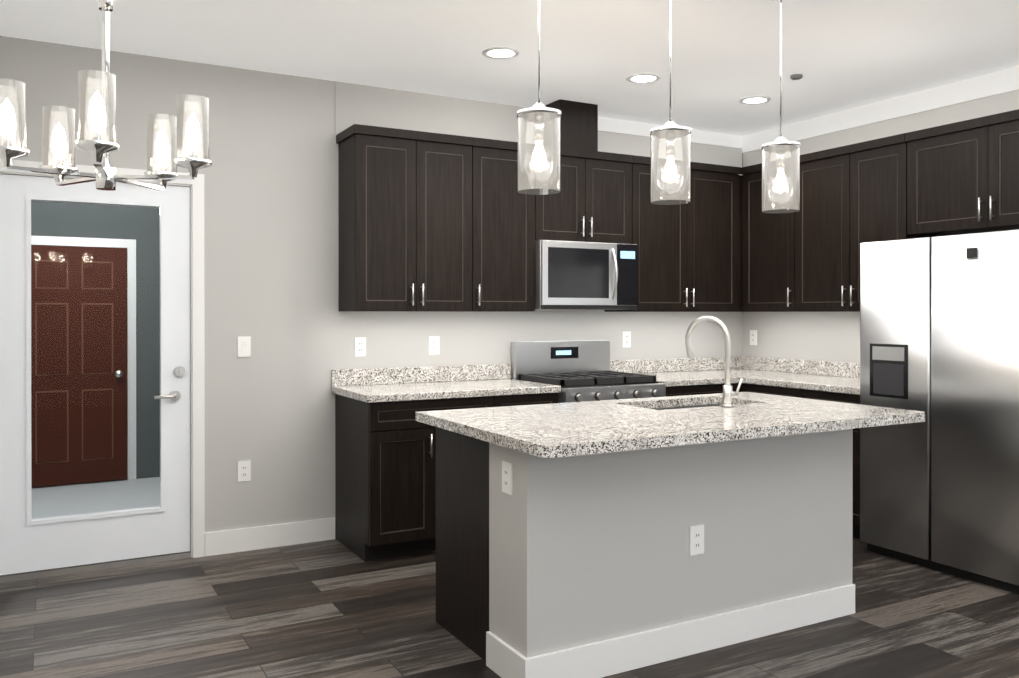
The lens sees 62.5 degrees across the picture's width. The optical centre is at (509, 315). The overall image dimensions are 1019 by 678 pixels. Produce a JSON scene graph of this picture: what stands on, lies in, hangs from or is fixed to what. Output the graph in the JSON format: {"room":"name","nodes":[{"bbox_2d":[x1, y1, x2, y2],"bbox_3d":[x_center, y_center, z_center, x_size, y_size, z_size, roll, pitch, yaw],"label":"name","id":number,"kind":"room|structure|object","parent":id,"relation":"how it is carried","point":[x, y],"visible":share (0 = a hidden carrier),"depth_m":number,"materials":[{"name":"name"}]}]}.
{"room":"kitchen","nodes":[
{"label":"kitchen","id":0,"kind":"room"},
{"bbox_2d":[31,200,159,487],"bbox_3d":[-3.815,0.147,7.210,1.800,2.605,0.120,0,0,-29],"label":"wall","id":1,"kind":"structure","parent":0,"point":[147,411],"depth_m":7.42,"materials":[{"name":"grey paint"}]},
{"bbox_2d":[31,245,126,486],"bbox_3d":[-3.692,0.426,7.132,0.810,2.023,0.133,0,0,-29],"label":"hall door","id":2,"kind":"structure","parent":1,"relation":"in","point":[71,388],"depth_m":7.17,"materials":[{"name":"brown wood"}]},
{"bbox_2d":[31,236,135,479],"bbox_3d":[-3.722,0.392,7.181,0.965,2.115,0.018,0,0,-29],"label":"door frame","id":3,"kind":"structure","parent":1,"relation":"attached to","point":[129,245],"depth_m":7.38,"materials":[{"name":"white wood"}]},
{"bbox_2d":[32,477,159,518],"bbox_3d":[-2.953,1.502,6.006,2.450,0.100,3.228,0,0,-29],"label":"floor","id":4,"kind":"structure","parent":0,"point":[84,498],"depth_m":6.67,"materials":[{"name":"white concrete"}]},
{"bbox_2d":[0,36,742,532],"bbox_3d":[-0.434,-0.032,5.466,5.390,2.760,0.132,0,0,-29],"label":"wall","id":5,"kind":"structure","parent":0,"point":[270,240],"depth_m":4.92,"materials":[{"name":"grey paint"}]},
{"bbox_2d":[0,174,189,574],"bbox_3d":[-2.182,0.302,4.448,0.924,2.030,0.108,0,0,-29],"label":"entry door","id":6,"kind":"structure","parent":5,"relation":"in","point":[28,543],"depth_m":4.43,"materials":[{"name":"white"}]},
{"bbox_2d":[0,159,204,582],"bbox_3d":[-2.201,0.282,4.493,1.059,2.137,0.138,0,0,-29],"label":"door frame","id":7,"kind":"structure","parent":5,"relation":"attached to","point":[197,415],"depth_m":4.67,"materials":[{"name":"white painted wood"}]},
{"bbox_2d":[238,460,250,481],"bbox_3d":[-1.519,0.893,4.806,0.072,0.116,0.008,0,0,-29],"label":"electrical outlet","id":8,"kind":"object","parent":5,"relation":"attached to","point":[244,470],"visible":1,"depth_m":4.80,"materials":[{"name":"white plastic"}]},
{"bbox_2d":[238,336,250,356],"bbox_3d":[-1.518,0.180,4.803,0.072,0.116,0.010,0,0,-29],"label":"light switch","id":9,"kind":"object","parent":5,"relation":"attached to","point":[244,346],"visible":1,"depth_m":4.80,"materials":[{"name":"white plastic"}]},
{"bbox_2d":[205,517,334,555],"bbox_3d":[-1.380,1.285,4.879,0.745,0.130,0.013,0,0,-29],"label":"baseboard","id":10,"kind":"structure","parent":5,"relation":"attached to","point":[256,538],"depth_m":4.85,"materials":[{"name":"white wood"}]},
{"bbox_2d":[354,337,365,355],"bbox_3d":[-0.913,0.194,5.137,0.072,0.116,0.008,0,0,-29],"label":"electrical outlet","id":11,"kind":"object","parent":5,"relation":"attached to","point":[359,346],"visible":1,"depth_m":5.13,"materials":[{"name":"white plastic"}]},
{"bbox_2d":[336,124,483,311],"bbox_3d":[-0.603,-0.554,5.121,0.802,1.063,0.328,0,0,-29],"label":"upper cabinet","id":12,"kind":"object","parent":5,"relation":"attached to","point":[428,221],"depth_m":4.96,"materials":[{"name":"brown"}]},
{"bbox_2d":[429,336,439,354],"bbox_3d":[-0.482,0.194,5.373,0.072,0.116,0.008,0,0,-29],"label":"electrical outlet","id":13,"kind":"object","parent":5,"relation":"attached to","point":[434,344],"visible":1,"depth_m":5.37,"materials":[{"name":"white plastic"}]},
{"bbox_2d":[484,139,547,311],"bbox_3d":[-0.110,-0.554,5.392,0.566,1.063,0.328,0,0,-29],"label":"upper cabinet","id":14,"kind":"object","parent":5,"relation":"attached to","point":[513,220],"depth_m":5.27,"materials":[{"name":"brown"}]},
{"bbox_2d":[537,99,597,150],"bbox_3d":[0.388,-1.250,5.680,0.300,0.321,0.298,0,0,-29],"label":"enclosure","id":15,"kind":"object","parent":5,"relation":"attached to","point":[578,125],"visible":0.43,"depth_m":5.55,"materials":[{"name":"brown wood"}]},
{"bbox_2d":[548,146,595,241],"bbox_3d":[0.280,-0.784,5.605,0.444,0.605,0.328,0,0,-29],"label":"upper cabinet","id":16,"kind":"object","parent":5,"relation":"attached to","point":[572,210],"depth_m":5.50,"materials":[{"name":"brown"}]},
{"bbox_2d":[535,240,637,309],"bbox_3d":[0.453,-0.257,5.626,0.760,0.441,0.460,0,0,-29],"label":"microwave","id":17,"kind":"object","parent":16,"relation":"attached to","point":[572,275],"visible":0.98,"depth_m":5.45,"materials":[{"name":"silver metal"}]},
{"bbox_2d":[596,151,635,243],"bbox_3d":[0.563,-0.784,5.761,0.443,0.605,0.328,0,0,-29],"label":"upper cabinet","id":18,"kind":"object","parent":5,"relation":"attached to","point":[615,172],"depth_m":5.66,"materials":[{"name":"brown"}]},
{"bbox_2d":[622,331,630,346],"bbox_3d":[0.852,0.177,6.106,0.072,0.116,0.008,0,0,-29],"label":"electrical outlet","id":19,"kind":"object","parent":5,"relation":"attached to","point":[626,338],"visible":1,"depth_m":6.10,"materials":[{"name":"white plastic"}]},
{"bbox_2d":[604,156,739,311],"bbox_3d":[1.159,-0.556,6.088,1.037,1.063,0.328,0,0,-29],"label":"upper cabinet","id":20,"kind":"object","parent":5,"relation":"attached to","point":[689,253],"depth_m":5.97,"materials":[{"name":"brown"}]},
{"bbox_2d":[740,172,743,311],"bbox_3d":[1.745,-0.532,6.410,0.418,1.013,0.328,0,0,-29],"label":"upper cabinet","id":21,"kind":"object","parent":5,"relation":"attached to","point":[740,172],"depth_m":6.23,"materials":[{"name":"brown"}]},
{"bbox_2d":[0,537,1018,677],"bbox_3d":[1.661,1.408,1.653,5.390,0.100,8.840,0,0,-29],"label":"floor","id":22,"kind":"structure","parent":0,"point":[334,608],"depth_m":3.63,"materials":[{"name":"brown wood"}]},
{"bbox_2d":[335,393,558,561],"bbox_3d":[-0.367,0.910,5.070,1.204,0.879,0.651,0,0,-29],"label":"base cabinet","id":23,"kind":"object","parent":22,"relation":"on","point":[385,480],"visible":0.4,"depth_m":4.66,"materials":[{"name":"black wood"}]},
{"bbox_2d":[331,364,560,402],"bbox_3d":[-0.380,0.399,5.066,1.229,0.140,0.643,0,0,-29],"label":"countertop","id":24,"kind":"structure","parent":23,"relation":"on","point":[370,385],"depth_m":5.11,"materials":[{"name":"stone"}]},
{"bbox_2d":[511,340,665,402],"bbox_3d":[0.527,0.763,5.495,0.764,1.170,0.745,0,0,-29],"label":"range","id":25,"kind":"object","parent":22,"relation":"on","point":[577,370],"visible":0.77,"depth_m":5.60,"materials":[{"name":"silver metal"}]},
{"bbox_2d":[436,427,854,677],"bbox_3d":[0.607,0.913,3.765,1.725,0.879,0.855,0,0,-29],"label":"kitchen island","id":26,"kind":"object","parent":22,"relation":"on","point":[583,566],"visible":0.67,"depth_m":3.33,"materials":[{"name":"grey paint"}]},
{"bbox_2d":[502,461,511,494],"bbox_3d":[-0.010,0.604,3.117,0.008,0.116,0.072,0,0,-29],"label":"electrical outlet","id":27,"kind":"object","parent":26,"relation":"attached to","point":[507,477],"visible":1,"depth_m":3.11,"materials":[{"name":"white plastic"}]},
{"bbox_2d":[416,392,924,457],"bbox_3d":[0.723,0.558,3.739,1.995,0.252,1.115,0,0,-29],"label":"island countertop","id":28,"kind":"structure","parent":26,"relation":"on","point":[553,430],"depth_m":3.48,"materials":[{"name":"stone"}]},
{"bbox_2d":[685,316,742,406],"bbox_3d":[0.980,0.216,4.019,0.167,0.427,0.239,0,0,-29],"label":"faucet","id":29,"kind":"object","parent":28,"relation":"on","point":[729,393],"visible":1,"depth_m":3.94,"materials":[{"name":"silver metal"}]},
{"bbox_2d":[689,524,703,555],"bbox_3d":[0.753,0.904,3.370,0.072,0.116,0.008,0,0,-29],"label":"electrical outlet","id":30,"kind":"object","parent":26,"relation":"attached to","point":[696,539],"visible":1,"depth_m":3.37,"materials":[{"name":"white plastic"}]},
{"bbox_2d":[666,383,741,396],"bbox_3d":[1.134,0.908,5.913,0.694,0.880,0.618,0,0,-29],"label":"base cabinet","id":31,"kind":"object","parent":22,"relation":"on","point":[711,388],"depth_m":5.63,"materials":[{"name":"black wood"}]},
{"bbox_2d":[742,383,859,538],"bbox_3d":[2.132,0.909,5.498,0.618,0.880,1.062,0,0,-29],"label":"base cabinet","id":32,"kind":"object","parent":22,"relation":"on","point":[763,389],"depth_m":5.09,"materials":[{"name":"black wood"}]},
{"bbox_2d":[610,356,859,394],"bbox_3d":[1.670,0.397,5.597,1.332,0.140,1.685,0,0,-29],"label":"countertop","id":33,"kind":"structure","parent":32,"relation":"on","point":[838,377],"depth_m":6.02,"materials":[{"name":"stone"}]},
{"bbox_2d":[860,230,1018,593],"bbox_3d":[2.563,0.470,4.567,0.750,1.762,0.970,0,0,-29],"label":"fridge","id":34,"kind":"object","parent":22,"relation":"on","point":[939,347],"visible":1,"depth_m":4.36,"materials":[{"name":"grey metal"}]},
{"bbox_2d":[0,0,1018,136],"bbox_3d":[1.661,-1.452,1.646,5.390,0.100,8.840,0,0,-29],"label":"ceiling","id":35,"kind":"structure","parent":0,"point":[841,55],"depth_m":4.37,"materials":[{"name":"white paint"}]},
{"bbox_2d":[0,0,211,190],"bbox_3d":[-0.968,-0.852,1.993,0.474,1.102,0.472,0,0,-29],"label":"chandelier","id":36,"kind":"object","parent":35,"relation":"hanging from","point":[101,146],"visible":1,"depth_m":2.00,"materials":[{"name":"silver metal"}]},
{"bbox_2d":[482,47,519,58],"bbox_3d":[-0.046,-1.403,4.496,0.200,0.008,0.200,0,0,-29],"label":"recessed light","id":37,"kind":"object","parent":35,"relation":"in","point":[500,52],"visible":0.98,"depth_m":4.49,"materials":[{"name":"white"}]},
{"bbox_2d":[517,0,560,194],"bbox_3d":[0.108,-0.928,3.064,0.162,0.954,0.162,0,0,-29],"label":"pendant light","id":38,"kind":"object","parent":35,"relation":"hanging from","point":[538,114],"visible":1,"depth_m":3.03,"materials":[{"name":"clear glass"}]},
{"bbox_2d":[626,73,660,82],"bbox_3d":[0.795,-1.404,4.980,0.200,0.008,0.200,0,0,-29],"label":"recessed light","id":39,"kind":"object","parent":35,"relation":"in","point":[643,78],"visible":0.94,"depth_m":4.97,"materials":[{"name":"white"}]},
{"bbox_2d":[650,0,690,204],"bbox_3d":[0.644,-0.929,3.359,0.162,0.954,0.162,0,0,-29],"label":"pendant light","id":40,"kind":"object","parent":35,"relation":"hanging from","point":[670,131],"visible":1,"depth_m":3.33,"materials":[{"name":"clear glass"}]},
{"bbox_2d":[739,96,770,104],"bbox_3d":[1.608,-1.405,5.495,0.200,0.008,0.200,0,0,-29],"label":"recessed light","id":41,"kind":"object","parent":35,"relation":"in","point":[752,100],"visible":0.96,"depth_m":5.49,"materials":[{"name":"white"}]},
{"bbox_2d":[761,0,799,212],"bbox_3d":[1.182,-0.929,3.654,0.162,0.954,0.162,0,0,-29],"label":"pendant light","id":42,"kind":"object","parent":35,"relation":"hanging from","point":[780,146],"visible":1,"depth_m":3.63,"materials":[{"name":"clear glass"}]},
{"bbox_2d":[790,74,802,79],"bbox_3d":[1.687,-1.399,4.934,0.070,0.020,0.070,0,0,-29],"label":"smoke detector","id":43,"kind":"object","parent":35,"relation":"attached to","point":[796,76],"visible":1,"depth_m":4.91,"materials":[{"name":"grey plastic"}]},
{"bbox_2d":[598,66,1018,152],"bbox_3d":[2.592,-1.341,3.639,1.596,0.128,5.998,0,0,-29],"label":"soffit","id":44,"kind":"structure","parent":0,"point":[996,83],"depth_m":5.67,"materials":[{"name":"white paint"}]},
{"bbox_2d":[743,90,1018,362],"bbox_3d":[3.967,-0.025,2.914,0.130,2.760,8.598,0,0,-29],"label":"wall","id":45,"kind":"structure","parent":0,"point":[826,336],"depth_m":5.90,"materials":[{"name":"grey paint"}]},
{"bbox_2d":[750,330,756,344],"bbox_3d":[1.903,0.176,6.551,0.008,0.116,0.072,0,0,-29],"label":"electrical outlet","id":46,"kind":"object","parent":45,"relation":"attached to","point":[753,337],"visible":1,"depth_m":6.54,"materials":[{"name":"white plastic"}]},
{"bbox_2d":[741,160,784,311],"bbox_3d":[2.000,-0.556,6.039,0.328,1.063,0.558,0,0,-29],"label":"upper cabinet","id":47,"kind":"object","parent":45,"relation":"attached to","point":[763,234],"depth_m":6.05,"materials":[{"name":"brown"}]},
{"bbox_2d":[785,131,926,311],"bbox_3d":[2.311,-0.554,5.471,0.328,1.063,0.982,0,0,-29],"label":"upper cabinet","id":48,"kind":"object","parent":45,"relation":"attached to","point":[852,195],"depth_m":5.41,"materials":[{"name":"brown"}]},
{"bbox_2d":[917,119,972,236],"bbox_3d":[2.652,-0.782,4.850,0.328,0.605,0.554,0,0,-29],"label":"upper cabinet","id":49,"kind":"object","parent":45,"relation":"attached to","point":[959,178],"depth_m":4.81,"materials":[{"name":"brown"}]},
{"bbox_2d":[973,109,1018,232],"bbox_3d":[2.861,-0.781,4.470,0.328,0.605,0.555,0,0,-29],"label":"upper cabinet","id":50,"kind":"object","parent":45,"relation":"attached to","point":[996,136],"depth_m":4.54,"materials":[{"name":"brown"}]}
]}

